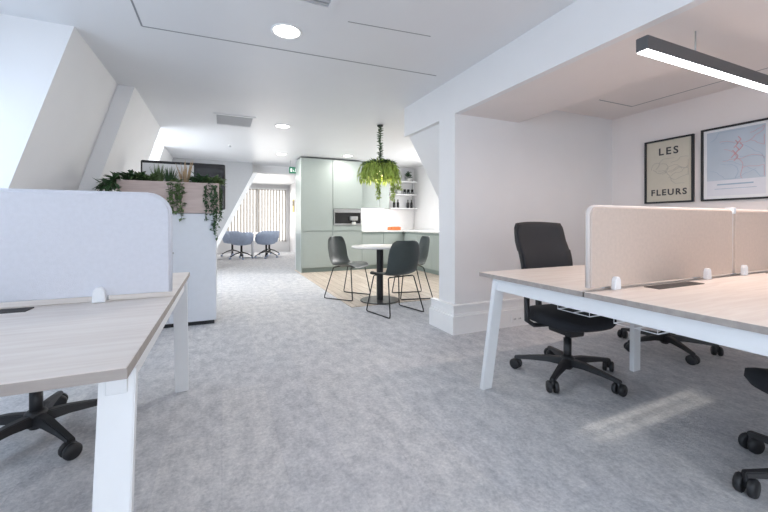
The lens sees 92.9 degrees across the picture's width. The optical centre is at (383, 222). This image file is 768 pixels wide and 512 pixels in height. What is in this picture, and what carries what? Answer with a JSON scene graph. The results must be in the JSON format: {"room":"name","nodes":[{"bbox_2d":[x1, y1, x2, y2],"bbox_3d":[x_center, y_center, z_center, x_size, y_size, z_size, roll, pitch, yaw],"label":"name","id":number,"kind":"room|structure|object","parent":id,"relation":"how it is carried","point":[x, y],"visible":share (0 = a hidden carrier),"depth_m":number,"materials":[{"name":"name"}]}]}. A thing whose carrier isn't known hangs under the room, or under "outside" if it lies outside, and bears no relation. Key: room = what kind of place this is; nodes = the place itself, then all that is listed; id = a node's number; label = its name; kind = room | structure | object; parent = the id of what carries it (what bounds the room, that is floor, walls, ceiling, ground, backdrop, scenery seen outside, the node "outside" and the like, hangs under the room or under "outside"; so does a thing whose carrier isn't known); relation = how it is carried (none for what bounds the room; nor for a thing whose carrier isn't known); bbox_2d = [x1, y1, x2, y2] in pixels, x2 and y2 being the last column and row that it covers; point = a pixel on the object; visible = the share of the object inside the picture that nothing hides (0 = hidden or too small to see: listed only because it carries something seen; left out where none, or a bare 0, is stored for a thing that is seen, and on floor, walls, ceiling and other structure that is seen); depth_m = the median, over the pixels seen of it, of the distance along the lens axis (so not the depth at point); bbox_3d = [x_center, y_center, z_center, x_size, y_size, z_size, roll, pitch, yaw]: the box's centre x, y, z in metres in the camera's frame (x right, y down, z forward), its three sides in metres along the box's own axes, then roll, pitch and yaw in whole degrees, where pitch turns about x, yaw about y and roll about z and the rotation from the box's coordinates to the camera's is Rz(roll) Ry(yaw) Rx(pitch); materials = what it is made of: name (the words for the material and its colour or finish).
{"room":"open-plan office","nodes":[
{"label":"open-plan office","id":0,"kind":"room"},
{"bbox_2d":[0,14,117,189],"bbox_3d":[-3.058,-0.185,2.877,1.345,2.470,1.200,0,0,-24],"label":"wall","id":1,"kind":"structure","parent":0,"point":[56,95],"depth_m":2.60,"materials":[{"name":"white paint"}]},
{"bbox_2d":[78,85,160,190],"bbox_3d":[-3.587,-0.185,4.245,1.486,2.470,1.730,0,0,-24],"label":"wall","id":2,"kind":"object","parent":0,"point":[128,134],"depth_m":3.83,"materials":[{"name":"white paint"}]},
{"bbox_2d":[149,145,172,161],"bbox_3d":[-4.875,-0.185,6.972,1.345,2.470,1.300,0,0,-24],"label":"wall","id":3,"kind":"structure","parent":0,"point":[159,153],"depth_m":6.62,"materials":[{"name":"white paint"}]},
{"bbox_2d":[172,158,252,236],"bbox_3d":[-4.436,-0.175,7.960,2.950,2.450,0.150,0,0,-24],"label":"wall","id":4,"kind":"structure","parent":0,"point":[238,174],"depth_m":8.30,"materials":[{"name":"white paint"}]},
{"bbox_2d":[217,173,256,247],"bbox_3d":[-3.526,-0.050,8.326,1.190,2.200,0.220,0,0,-24],"label":"trim","id":5,"kind":"structure","parent":4,"relation":"attached to","point":[253,176],"depth_m":8.28,"materials":[{"name":"white paint"}]},
{"bbox_2d":[217,184,288,252],"bbox_3d":[-5.167,-0.175,12.996,3.700,2.450,0.150,0,0,-24],"label":"wall","id":6,"kind":"structure","parent":0,"point":[223,247],"depth_m":13.33,"materials":[{"name":"white paint"}]},
{"bbox_2d":[229,189,285,241],"bbox_3d":[-4.599,-0.275,13.259,2.050,1.950,0.110,0,0,-24],"label":"window","id":7,"kind":"structure","parent":6,"relation":"in","point":[251,189],"depth_m":13.43,"materials":[{"name":"white"}]},
{"bbox_2d":[227,187,286,240],"bbox_3d":[-4.556,-0.295,13.149,2.040,1.950,0.078,0,0,-24],"label":"vertical blind","id":8,"kind":"object","parent":7,"relation":"attached to","point":[250,188],"visible":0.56,"depth_m":13.17,"materials":[{"name":"fabric"}]},
{"bbox_2d":[0,0,576,184],"bbox_3d":[-1.322,-1.475,5.814,6.900,0.150,16.700,0,0,-24],"label":"ceiling","id":9,"kind":"structure","parent":0,"point":[328,104],"depth_m":3.16,"materials":[{"name":"paint"}]},
{"bbox_2d":[213,112,255,127],"bbox_3d":[-2.041,-1.395,4.980,0.510,0.013,0.560,0,0,-24],"label":"ceiling vent","id":10,"kind":"object","parent":9,"relation":"in","point":[219,118],"visible":1,"depth_m":4.96,"materials":[{"name":"metal"}]},
{"bbox_2d":[253,165,294,174],"bbox_3d":[-2.716,-1.310,9.079,1.100,0.180,0.200,0,0,-24],"label":"trim","id":11,"kind":"structure","parent":9,"relation":"attached to","point":[259,169],"depth_m":8.97,"materials":[{"name":"white paint"}]},
{"bbox_2d":[130,0,435,75],"bbox_3d":[0.290,-1.401,0.991,2.386,0.006,4.576,0,0,-24],"label":"trim","id":12,"kind":"structure","parent":9,"relation":"attached to","point":[133,5],"depth_m":2.85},
{"bbox_2d":[275,124,290,127],"bbox_3d":[-1.459,-1.395,5.260,0.222,0.009,0.222,0,0,-24],"label":"recessed light","id":13,"kind":"object","parent":9,"relation":"in","point":[276,125],"visible":1,"depth_m":5.27,"materials":[{"name":"white plastic"}]},
{"bbox_2d":[276,125,288,127],"bbox_3d":[-1.459,-1.396,5.260,0.184,0.001,0.184,0,0,-24],"label":"diffuser","id":14,"kind":"object","parent":13,"relation":"attached to","point":[282,126],"depth_m":5.28,"materials":[{"name":"white plastic"}]},
{"bbox_2d":[271,23,301,38],"bbox_3d":[-0.710,-1.395,2.661,0.222,0.009,0.222,0,0,-24],"label":"recessed light","id":15,"kind":"object","parent":9,"relation":"in","point":[282,30],"visible":1,"depth_m":2.66,"materials":[{"name":"white plastic"}]},
{"bbox_2d":[273,25,298,37],"bbox_3d":[-0.710,-1.396,2.661,0.184,0.001,0.184,0,0,-24],"label":"diffuser","id":16,"kind":"object","parent":15,"relation":"attached to","point":[286,31],"depth_m":2.66,"materials":[{"name":"white plastic"}]},
{"bbox_2d":[289,160,295,173],"bbox_3d":[-2.022,-1.255,8.178,0.200,0.290,0.034,0,0,-24],"label":"exit sign","id":17,"kind":"object","parent":9,"relation":"hanging from","point":[291,169],"visible":0.72,"depth_m":8.16,"materials":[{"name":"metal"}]},
{"bbox_2d":[286,0,337,11],"bbox_3d":[-0.459,-1.395,2.083,0.470,0.013,0.480,0,0,-24],"label":"ceiling vent","id":18,"kind":"object","parent":9,"relation":"in","point":[328,5],"visible":1,"depth_m":2.31,"materials":[{"name":"metal"}]},
{"bbox_2d":[357,124,401,202],"bbox_3d":[-0.061,-0.838,5.218,0.642,1.123,0.658,0,0,41],"label":"hanging plant","id":19,"kind":"object","parent":9,"relation":"hanging from","point":[386,170],"visible":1,"depth_m":5.07,"materials":[{"name":"green plant"}]},
{"bbox_2d":[348,21,430,36],"bbox_3d":[0.050,-1.401,2.637,0.633,0.006,0.008,0,0,-18],"label":"trim","id":20,"kind":"structure","parent":9,"relation":"attached to","point":[348,21],"depth_m":2.63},
{"bbox_2d":[289,183,294,252],"bbox_3d":[-2.396,-0.175,11.190,0.100,2.450,5.600,0,0,-24],"label":"wall","id":21,"kind":"structure","parent":0,"point":[292,186],"depth_m":13.21,"materials":[{"name":"white paint"}]},
{"bbox_2d":[295,160,413,268],"bbox_3d":[-0.578,-0.175,8.852,3.075,2.450,0.150,0,0,-24],"label":"wall","id":22,"kind":"structure","parent":0,"point":[402,200],"depth_m":9.23,"materials":[{"name":"white paint"}]},
{"bbox_2d":[362,163,379,208],"bbox_3d":[-0.414,-0.855,8.626,0.518,1.030,0.385,0,0,-24],"label":"upper cabinet","id":23,"kind":"object","parent":22,"relation":"attached to","point":[369,198],"visible":0.27,"depth_m":8.46,"materials":[{"name":"green laminate"}]},
{"bbox_2d":[380,180,388,208],"bbox_3d":[-0.066,-0.855,8.781,0.236,1.030,0.385,0,0,-24],"label":"upper cabinet","id":24,"kind":"object","parent":22,"relation":"attached to","point":[384,201],"visible":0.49,"depth_m":8.61,"materials":[{"name":"green laminate"}]},
{"bbox_2d":[362,209,413,229],"bbox_3d":[0.017,-0.085,9.024,1.628,0.506,0.013,0,0,-24],"label":"backsplash","id":25,"kind":"structure","parent":22,"relation":"attached to","point":[371,219],"depth_m":9.04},
{"bbox_2d":[389,180,416,208],"bbox_3d":[0.444,-0.725,9.081,0.740,0.750,0.240,0,0,-24],"label":"open shelf","id":26,"kind":"object","parent":22,"relation":"attached to","point":[412,182],"visible":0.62,"depth_m":9.08,"materials":[{"name":"metal"}]},
{"bbox_2d":[394,185,402,193],"bbox_3d":[0.368,-0.829,9.048,0.265,0.238,0.225,0,0,-24],"label":"potted plant","id":27,"kind":"object","parent":26,"relation":"on","point":[397,187],"visible":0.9,"depth_m":9.02,"materials":[{"name":"green plant"}]},
{"bbox_2d":[404,171,411,180],"bbox_3d":[0.615,-1.175,9.155,0.225,0.289,0.239,0,0,13],"label":"potted plant","id":28,"kind":"object","parent":26,"relation":"on","point":[408,172],"visible":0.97,"depth_m":9.12,"materials":[{"name":"green plant"}]},
{"bbox_2d":[0,251,767,511],"bbox_3d":[-1.322,1.107,5.814,6.900,0.126,16.700,0,0,-24],"label":"floor","id":29,"kind":"structure","parent":0,"point":[297,399],"depth_m":1.94,"materials":[{"name":"carpet"}]},
{"bbox_2d":[0,390,97,460],"bbox_3d":[-1.678,0.520,1.797,0.713,1.060,0.708,0,0,40],"label":"office chair","id":30,"kind":"object","parent":29,"relation":"on","point":[41,414],"visible":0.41,"depth_m":1.74,"materials":[{"name":"black plastic"}]},
{"bbox_2d":[0,272,189,511],"bbox_3d":[-1.439,0.678,1.303,1.202,0.744,1.679,0,0,-24],"label":"desk","id":31,"kind":"object","parent":29,"relation":"on","point":[50,344],"visible":0.97,"depth_m":0.89,"materials":[{"name":"brown wood"}]},
{"bbox_2d":[0,188,171,302],"bbox_3d":[-1.435,0.091,1.305,1.181,0.436,0.076,0,0,-24],"label":"screen","id":32,"kind":"object","parent":31,"relation":"on","point":[55,244],"visible":1,"depth_m":1.41,"materials":[{"name":"grey fabric"}]},
{"bbox_2d":[141,160,224,209],"bbox_3d":[-2.463,0.150,4.555,0.852,1.800,0.481,0,0,-1],"label":"framed board","id":33,"kind":"object","parent":29,"relation":"on","point":[203,169],"visible":0.3,"depth_m":4.53,"materials":[{"name":"black plastic"}]},
{"bbox_2d":[163,213,216,327],"bbox_3d":[-2.233,0.475,3.836,0.860,1.150,0.476,0,0,-24],"label":"storage cabinet","id":34,"kind":"object","parent":29,"relation":"on","point":[194,245],"visible":0.45,"depth_m":3.73,"materials":[{"name":"white metal"}]},
{"bbox_2d":[116,179,218,212],"bbox_3d":[-2.223,-0.256,3.849,0.880,0.310,0.500,0,0,-24],"label":"planter box","id":35,"kind":"object","parent":34,"relation":"on","point":[194,199],"visible":0.46,"depth_m":3.67,"materials":[{"name":"brown wood"}]},
{"bbox_2d":[93,171,121,191],"bbox_3d":[-2.595,-0.339,3.441,0.312,0.284,0.329,0,0,-24],"label":"trailing plant","id":36,"kind":"object","parent":35,"relation":"in","point":[108,184],"visible":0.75,"depth_m":3.41,"materials":[{"name":"green plant"}]},
{"bbox_2d":[117,169,148,180],"bbox_3d":[-2.537,-0.446,3.663,0.308,0.172,0.340,0,0,-24],"label":"leafy plant","id":37,"kind":"object","parent":35,"relation":"in","point":[128,175],"visible":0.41,"depth_m":3.59,"materials":[{"name":"green plant"}]},
{"bbox_2d":[125,171,158,180],"bbox_3d":[-2.438,-0.444,3.711,0.334,0.167,0.324,0,0,-24],"label":"leafy plant","id":38,"kind":"object","parent":35,"relation":"on","point":[150,177],"visible":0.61,"depth_m":3.65,"materials":[{"name":"green plant"}]},
{"bbox_2d":[148,164,164,180],"bbox_3d":[-2.335,-0.484,3.785,0.181,0.288,0.185,0,0,-24],"label":"grassy plant","id":39,"kind":"object","parent":35,"relation":"in","point":[157,170],"visible":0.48,"depth_m":3.76,"materials":[{"name":"green plant"}]},
{"bbox_2d":[162,166,177,180],"bbox_3d":[-2.241,-0.469,3.821,0.190,0.258,0.174,0,0,-24],"label":"grassy plant","id":40,"kind":"object","parent":35,"relation":"in","point":[168,176],"visible":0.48,"depth_m":3.79,"materials":[{"name":"green plant"}]},
{"bbox_2d":[166,176,187,221],"bbox_3d":[-2.084,-0.243,3.673,0.201,0.468,0.209,0,0,-24],"label":"trailing plant","id":41,"kind":"object","parent":35,"relation":"in","point":[177,186],"visible":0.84,"depth_m":3.63,"materials":[{"name":"green plant"}]},
{"bbox_2d":[174,159,193,181],"bbox_3d":[-2.108,-0.515,3.869,0.204,0.350,0.203,0,0,3],"label":"grass","id":42,"kind":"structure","parent":35,"relation":"on","point":[185,175],"depth_m":3.85,"materials":[{"name":"beige plant"}]},
{"bbox_2d":[186,171,215,182],"bbox_3d":[-1.962,-0.454,3.944,0.315,0.188,0.328,0,0,-24],"label":"leafy plant","id":43,"kind":"object","parent":35,"relation":"on","point":[199,178],"visible":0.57,"depth_m":3.84,"materials":[{"name":"green plant"}]},
{"bbox_2d":[203,180,219,240],"bbox_3d":[-1.790,-0.135,3.796,0.181,0.651,0.189,0,0,-24],"label":"trailing plant","id":44,"kind":"object","parent":35,"relation":"in","point":[215,195],"visible":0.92,"depth_m":3.76,"materials":[{"name":"green plant"}]},
{"bbox_2d":[198,175,227,186],"bbox_3d":[-1.867,-0.439,3.964,0.318,0.159,0.290,0,0,-24],"label":"leafy plant","id":45,"kind":"object","parent":35,"relation":"in","point":[218,180],"visible":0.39,"depth_m":3.92,"materials":[{"name":"green plant"}]},
{"bbox_2d":[218,187,223,221],"bbox_3d":[-1.849,-0.224,4.007,0.179,0.438,0.181,0,0,-24],"label":"trailing plant","id":46,"kind":"object","parent":35,"relation":"in","point":[220,190],"visible":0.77,"depth_m":4.03,"materials":[{"name":"green plant"}]},
{"bbox_2d":[221,231,243,256],"bbox_3d":[-4.817,0.657,11.593,0.636,0.784,0.670,0,0,16],"label":"tub chair","id":47,"kind":"object","parent":29,"relation":"on","point":[226,238],"visible":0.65,"depth_m":11.38,"materials":[{"name":"blue fabric"}]},
{"bbox_2d":[229,232,253,259],"bbox_3d":[-4.170,0.657,10.677,0.670,0.784,0.636,0,0,6],"label":"tub chair","id":48,"kind":"object","parent":29,"relation":"on","point":[236,238],"visible":1,"depth_m":10.45,"materials":[{"name":"blue fabric"}]},
{"bbox_2d":[243,233,262,257],"bbox_3d":[-4.082,0.680,11.317,1.000,0.740,1.000,0,0,-24],"label":"meeting table","id":49,"kind":"object","parent":29,"relation":"on","point":[252,243],"visible":0.45,"depth_m":11.28,"materials":[{"name":"white metal"}]},
{"bbox_2d":[254,232,277,258],"bbox_3d":[-3.550,0.657,11.006,0.636,0.784,0.670,0,0,21],"label":"tub chair","id":50,"kind":"object","parent":29,"relation":"on","point":[263,238],"visible":0.98,"depth_m":10.77,"materials":[{"name":"blue fabric"}]},
{"bbox_2d":[259,231,279,255],"bbox_3d":[-3.773,0.657,12.001,0.670,0.784,0.636,0,0,26],"label":"tub chair","id":51,"kind":"object","parent":29,"relation":"on","point":[268,249],"visible":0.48,"depth_m":11.98,"materials":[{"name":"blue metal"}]},
{"bbox_2d":[296,157,332,272],"bbox_3d":[-1.538,-0.160,8.013,0.680,2.420,0.595,0,0,-24],"label":"tall cabinet","id":52,"kind":"object","parent":29,"relation":"on","point":[314,177],"visible":0.97,"depth_m":7.75,"materials":[{"name":"green laminate"}]},
{"bbox_2d":[332,160,361,270],"bbox_3d":[-0.917,-0.160,8.288,0.668,2.420,0.595,0,0,-24],"label":"tall cabinet","id":53,"kind":"object","parent":29,"relation":"on","point":[347,190],"visible":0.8,"depth_m":8.02,"materials":[{"name":"green laminate"}]},
{"bbox_2d":[334,209,360,224],"bbox_3d":[-0.857,-0.129,8.153,0.620,0.348,0.500,0,0,-24],"label":"coffee machine","id":54,"kind":"object","parent":53,"relation":"in","point":[341,216],"visible":1,"depth_m":7.99,"materials":[{"name":"black plastic"}]},
{"bbox_2d":[324,236,369,300],"bbox_3d":[-0.522,0.618,5.182,0.493,0.851,0.515,0,0,26],"label":"dining chair","id":55,"kind":"object","parent":29,"relation":"on","point":[337,250],"visible":0.99,"depth_m":5.28,"materials":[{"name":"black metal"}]},
{"bbox_2d":[361,232,382,268],"bbox_3d":[-0.371,0.627,8.530,0.518,0.845,0.595,0,0,-24],"label":"base cabinet","id":56,"kind":"object","parent":29,"relation":"on","point":[369,256],"visible":0.61,"depth_m":8.24,"materials":[{"name":"green laminate"}]},
{"bbox_2d":[351,244,398,304],"bbox_3d":[-0.055,0.675,4.932,0.770,0.737,0.770,0,0,-24],"label":"round table","id":57,"kind":"object","parent":29,"relation":"on","point":[379,299],"visible":0.74,"depth_m":4.89,"materials":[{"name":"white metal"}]},
{"bbox_2d":[383,232,403,267],"bbox_3d":[0.105,0.627,8.742,0.516,0.845,0.595,0,0,-24],"label":"base cabinet","id":58,"kind":"object","parent":29,"relation":"on","point":[388,237],"visible":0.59,"depth_m":8.43,"materials":[{"name":"green laminate"}]},
{"bbox_2d":[366,240,423,318],"bbox_3d":[0.137,0.624,4.303,0.515,0.851,0.493,0,0,-37],"label":"dining chair","id":59,"kind":"object","parent":29,"relation":"on","point":[403,258],"visible":1,"depth_m":4.12,"materials":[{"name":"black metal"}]},
{"bbox_2d":[404,232,418,269],"bbox_3d":[0.865,0.627,8.404,0.590,0.845,0.616,0,0,-24],"label":"base cabinet","id":60,"kind":"object","parent":29,"relation":"on","point":[408,236],"visible":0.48,"depth_m":8.27,"materials":[{"name":"green laminate"}]},
{"bbox_2d":[392,236,432,299],"bbox_3d":[0.406,0.618,5.230,0.493,0.851,0.515,0,0,-12],"label":"dining chair","id":61,"kind":"object","parent":29,"relation":"on","point":[424,243],"visible":0.62,"depth_m":5.32,"materials":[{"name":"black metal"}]},
{"bbox_2d":[417,232,433,273],"bbox_3d":[1.117,0.627,7.837,0.590,0.845,0.616,0,0,-24],"label":"base cabinet","id":62,"kind":"object","parent":29,"relation":"on","point":[427,266],"visible":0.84,"depth_m":7.59,"materials":[{"name":"green laminate"}]},
{"bbox_2d":[432,233,438,274],"bbox_3d":[1.368,0.627,7.270,0.590,0.845,0.616,0,0,-24],"label":"base cabinet","id":63,"kind":"object","parent":29,"relation":"on","point":[435,236],"visible":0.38,"depth_m":7.30,"materials":[{"name":"green laminate"}]},
{"bbox_2d":[362,230,438,232],"bbox_3d":[0.524,0.186,7.891,1.640,0.033,2.480,0,0,-24],"label":"countertop","id":64,"kind":"structure","parent":63,"relation":"on","point":[421,231],"depth_m":8.27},
{"bbox_2d":[387,227,400,229],"bbox_3d":[0.239,0.127,8.654,0.260,0.085,0.180,0,0,-30],"label":"tray","id":65,"kind":"object","parent":64,"relation":"on","point":[388,228],"visible":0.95,"depth_m":8.58,"materials":[{"name":"orange plastic"}]},
{"bbox_2d":[509,222,627,396],"bbox_3d":[1.289,0.520,2.513,0.708,1.060,0.713,0,0,-18],"label":"office chair","id":66,"kind":"object","parent":29,"relation":"on","point":[538,244],"visible":0.83,"depth_m":2.54,"materials":[{"name":"black fabric"}]},
{"bbox_2d":[479,265,767,389],"bbox_3d":[2.023,0.678,2.072,2.402,0.744,1.598,0,0,-24],"label":"desk","id":67,"kind":"object","parent":29,"relation":"on","point":[728,310],"visible":0.84,"depth_m":1.60,"materials":[{"name":"brown wood"}]},
{"bbox_2d":[557,305,599,316],"bbox_3d":[1.387,0.401,2.027,0.964,0.103,0.185,0,0,-24],"label":"cable tray","id":68,"kind":"object","parent":67,"relation":"on","point":[557,305],"depth_m":1.84,"materials":[{"name":"white metal"}]},
{"bbox_2d":[614,321,668,334],"bbox_3d":[1.509,0.401,1.752,0.964,0.103,0.185,0,0,-24],"label":"cable tray","id":69,"kind":"object","parent":67,"relation":"on","point":[657,333],"depth_m":1.56,"materials":[{"name":"white metal"}]},
{"bbox_2d":[585,205,731,289],"bbox_3d":[1.478,0.113,1.903,1.226,0.392,0.076,0,0,-24],"label":"screen","id":70,"kind":"object","parent":67,"relation":"on","point":[624,245],"visible":1,"depth_m":1.83,"materials":[{"name":"beige fabric"}]},
{"bbox_2d":[731,209,767,274],"bbox_3d":[2.563,0.113,2.385,1.131,0.392,0.076,0,0,-24],"label":"screen","id":71,"kind":"object","parent":67,"relation":"on","point":[749,226],"visible":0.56,"depth_m":2.21,"materials":[{"name":"beige fabric"}]},
{"bbox_2d":[725,207,735,213],"bbox_3d":[2.044,-0.072,2.154,0.028,0.038,0.044,0,0,-24],"label":"connector","id":72,"kind":"object","parent":71,"relation":"attached to","point":[733,209],"visible":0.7,"depth_m":2.13,"materials":[{"name":"white plastic"}]},
{"bbox_2d":[617,328,723,364],"bbox_3d":[2.360,0.520,3.053,0.713,1.060,0.708,0,0,39],"label":"office chair","id":73,"kind":"object","parent":29,"relation":"on","point":[692,359],"visible":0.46,"depth_m":2.95,"materials":[{"name":"black plastic"}]},
{"bbox_2d":[732,367,767,498],"bbox_3d":[1.709,0.520,1.359,0.708,1.060,0.713,0,0,6],"label":"office chair","id":74,"kind":"object","parent":29,"relation":"on","point":[753,441],"visible":0.94,"depth_m":1.44,"materials":[{"name":"black plastic"}]},
{"bbox_2d":[410,124,438,198],"bbox_3d":[1.610,-0.225,4.631,2.500,2.550,0.760,0,0,-24],"label":"wall","id":75,"kind":"structure","parent":0,"point":[425,143],"depth_m":4.33,"materials":[{"name":"white paint"}]},
{"bbox_2d":[414,166,438,229],"bbox_3d":[1.530,-0.175,7.769,0.100,2.450,5.040,0,0,-24],"label":"wall","id":76,"kind":"structure","parent":0,"point":[426,201],"depth_m":8.87,"materials":[{"name":"white paint"}]},
{"bbox_2d":[439,110,611,303],"bbox_3d":[1.725,-0.250,4.113,2.410,2.600,0.280,0,0,-24],"label":"wall partition","id":77,"kind":"structure","parent":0,"point":[495,175],"depth_m":3.75,"materials":[{"name":"white paint"}]},
{"bbox_2d":[429,297,550,335],"bbox_3d":[1.631,0.915,4.077,2.350,0.270,0.430,0,0,-24],"label":"baseboard","id":78,"kind":"structure","parent":77,"relation":"attached to","point":[454,319],"depth_m":3.56,"materials":[{"name":"white paint"}]},
{"bbox_2d":[511,312,522,322],"bbox_3d":[1.351,0.960,3.710,0.150,0.090,0.010,0,0,-24],"label":"wall socket","id":79,"kind":"object","parent":78,"relation":"attached to","point":[515,317],"visible":1,"depth_m":3.71,"materials":[{"name":"white plastic"}]},
{"bbox_2d":[404,0,708,137],"bbox_3d":[1.683,-1.300,1.557,0.260,0.500,6.480,0,0,-24],"label":"beam","id":80,"kind":"structure","parent":77,"relation":"attached to","point":[583,28],"depth_m":2.53,"materials":[{"name":"white paint"}]},
{"bbox_2d":[462,0,767,122],"bbox_3d":[2.172,-1.300,1.194,0.740,0.500,5.420,0,0,-24],"label":"ceiling","id":81,"kind":"structure","parent":0,"point":[720,26],"depth_m":2.39,"materials":[{"name":"white paint"}]},
{"bbox_2d":[558,39,767,119],"bbox_3d":[3.246,-1.400,1.671,1.610,0.300,5.420,0,0,-24],"label":"ceiling","id":82,"kind":"structure","parent":0,"point":[754,56],"depth_m":3.42,"materials":[{"name":"white paint"}]},
{"bbox_2d":[600,68,766,106],"bbox_3d":[3.235,-1.251,1.986,0.526,0.006,4.006,0,0,-24],"label":"trim","id":83,"kind":"structure","parent":82,"relation":"attached to","point":[765,68],"depth_m":3.65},
{"bbox_2d":[636,31,767,91],"bbox_3d":[2.053,-1.050,2.153,1.700,0.400,0.058,0,0,-24],"label":"lamp","id":84,"kind":"object","parent":82,"relation":"hanging from","point":[650,46],"visible":1,"depth_m":1.98,"materials":[{"name":"metal"}]},
{"bbox_2d":[637,49,767,91],"bbox_3d":[2.053,-0.853,2.153,1.690,0.006,0.049,0,0,-24],"label":"diffuser","id":85,"kind":"object","parent":84,"relation":"attached to","point":[664,55],"depth_m":2.01,"materials":[{"name":"white plastic"}]},
{"bbox_2d":[612,85,767,209],"bbox_3d":[3.945,-0.250,1.986,0.178,2.600,5.430,0,0,-24],"label":"wall","id":86,"kind":"structure","parent":0,"point":[739,104],"depth_m":3.78,"materials":[{"name":"white paint"}]},
{"bbox_2d":[644,134,694,203],"bbox_3d":[3.001,-0.552,3.854,0.028,0.680,0.460,0,0,-24],"label":"framed picture","id":87,"kind":"object","parent":86,"relation":"attached to","point":[669,163],"visible":1,"depth_m":3.84,"materials":[{"name":"beige paper"}]},
{"bbox_2d":[701,118,767,200],"bbox_3d":[3.222,-0.559,3.354,0.028,0.695,0.507,0,0,-24],"label":"framed picture","id":88,"kind":"object","parent":86,"relation":"attached to","point":[734,157],"visible":1,"depth_m":3.35,"materials":[{"name":"paper"}]},
{"bbox_2d":[707,123,765,181],"bbox_3d":[3.224,-0.634,3.355,0.001,0.465,0.420,0,0,-24],"label":"print","id":89,"kind":"object","parent":88,"relation":"on","point":[737,153],"depth_m":3.34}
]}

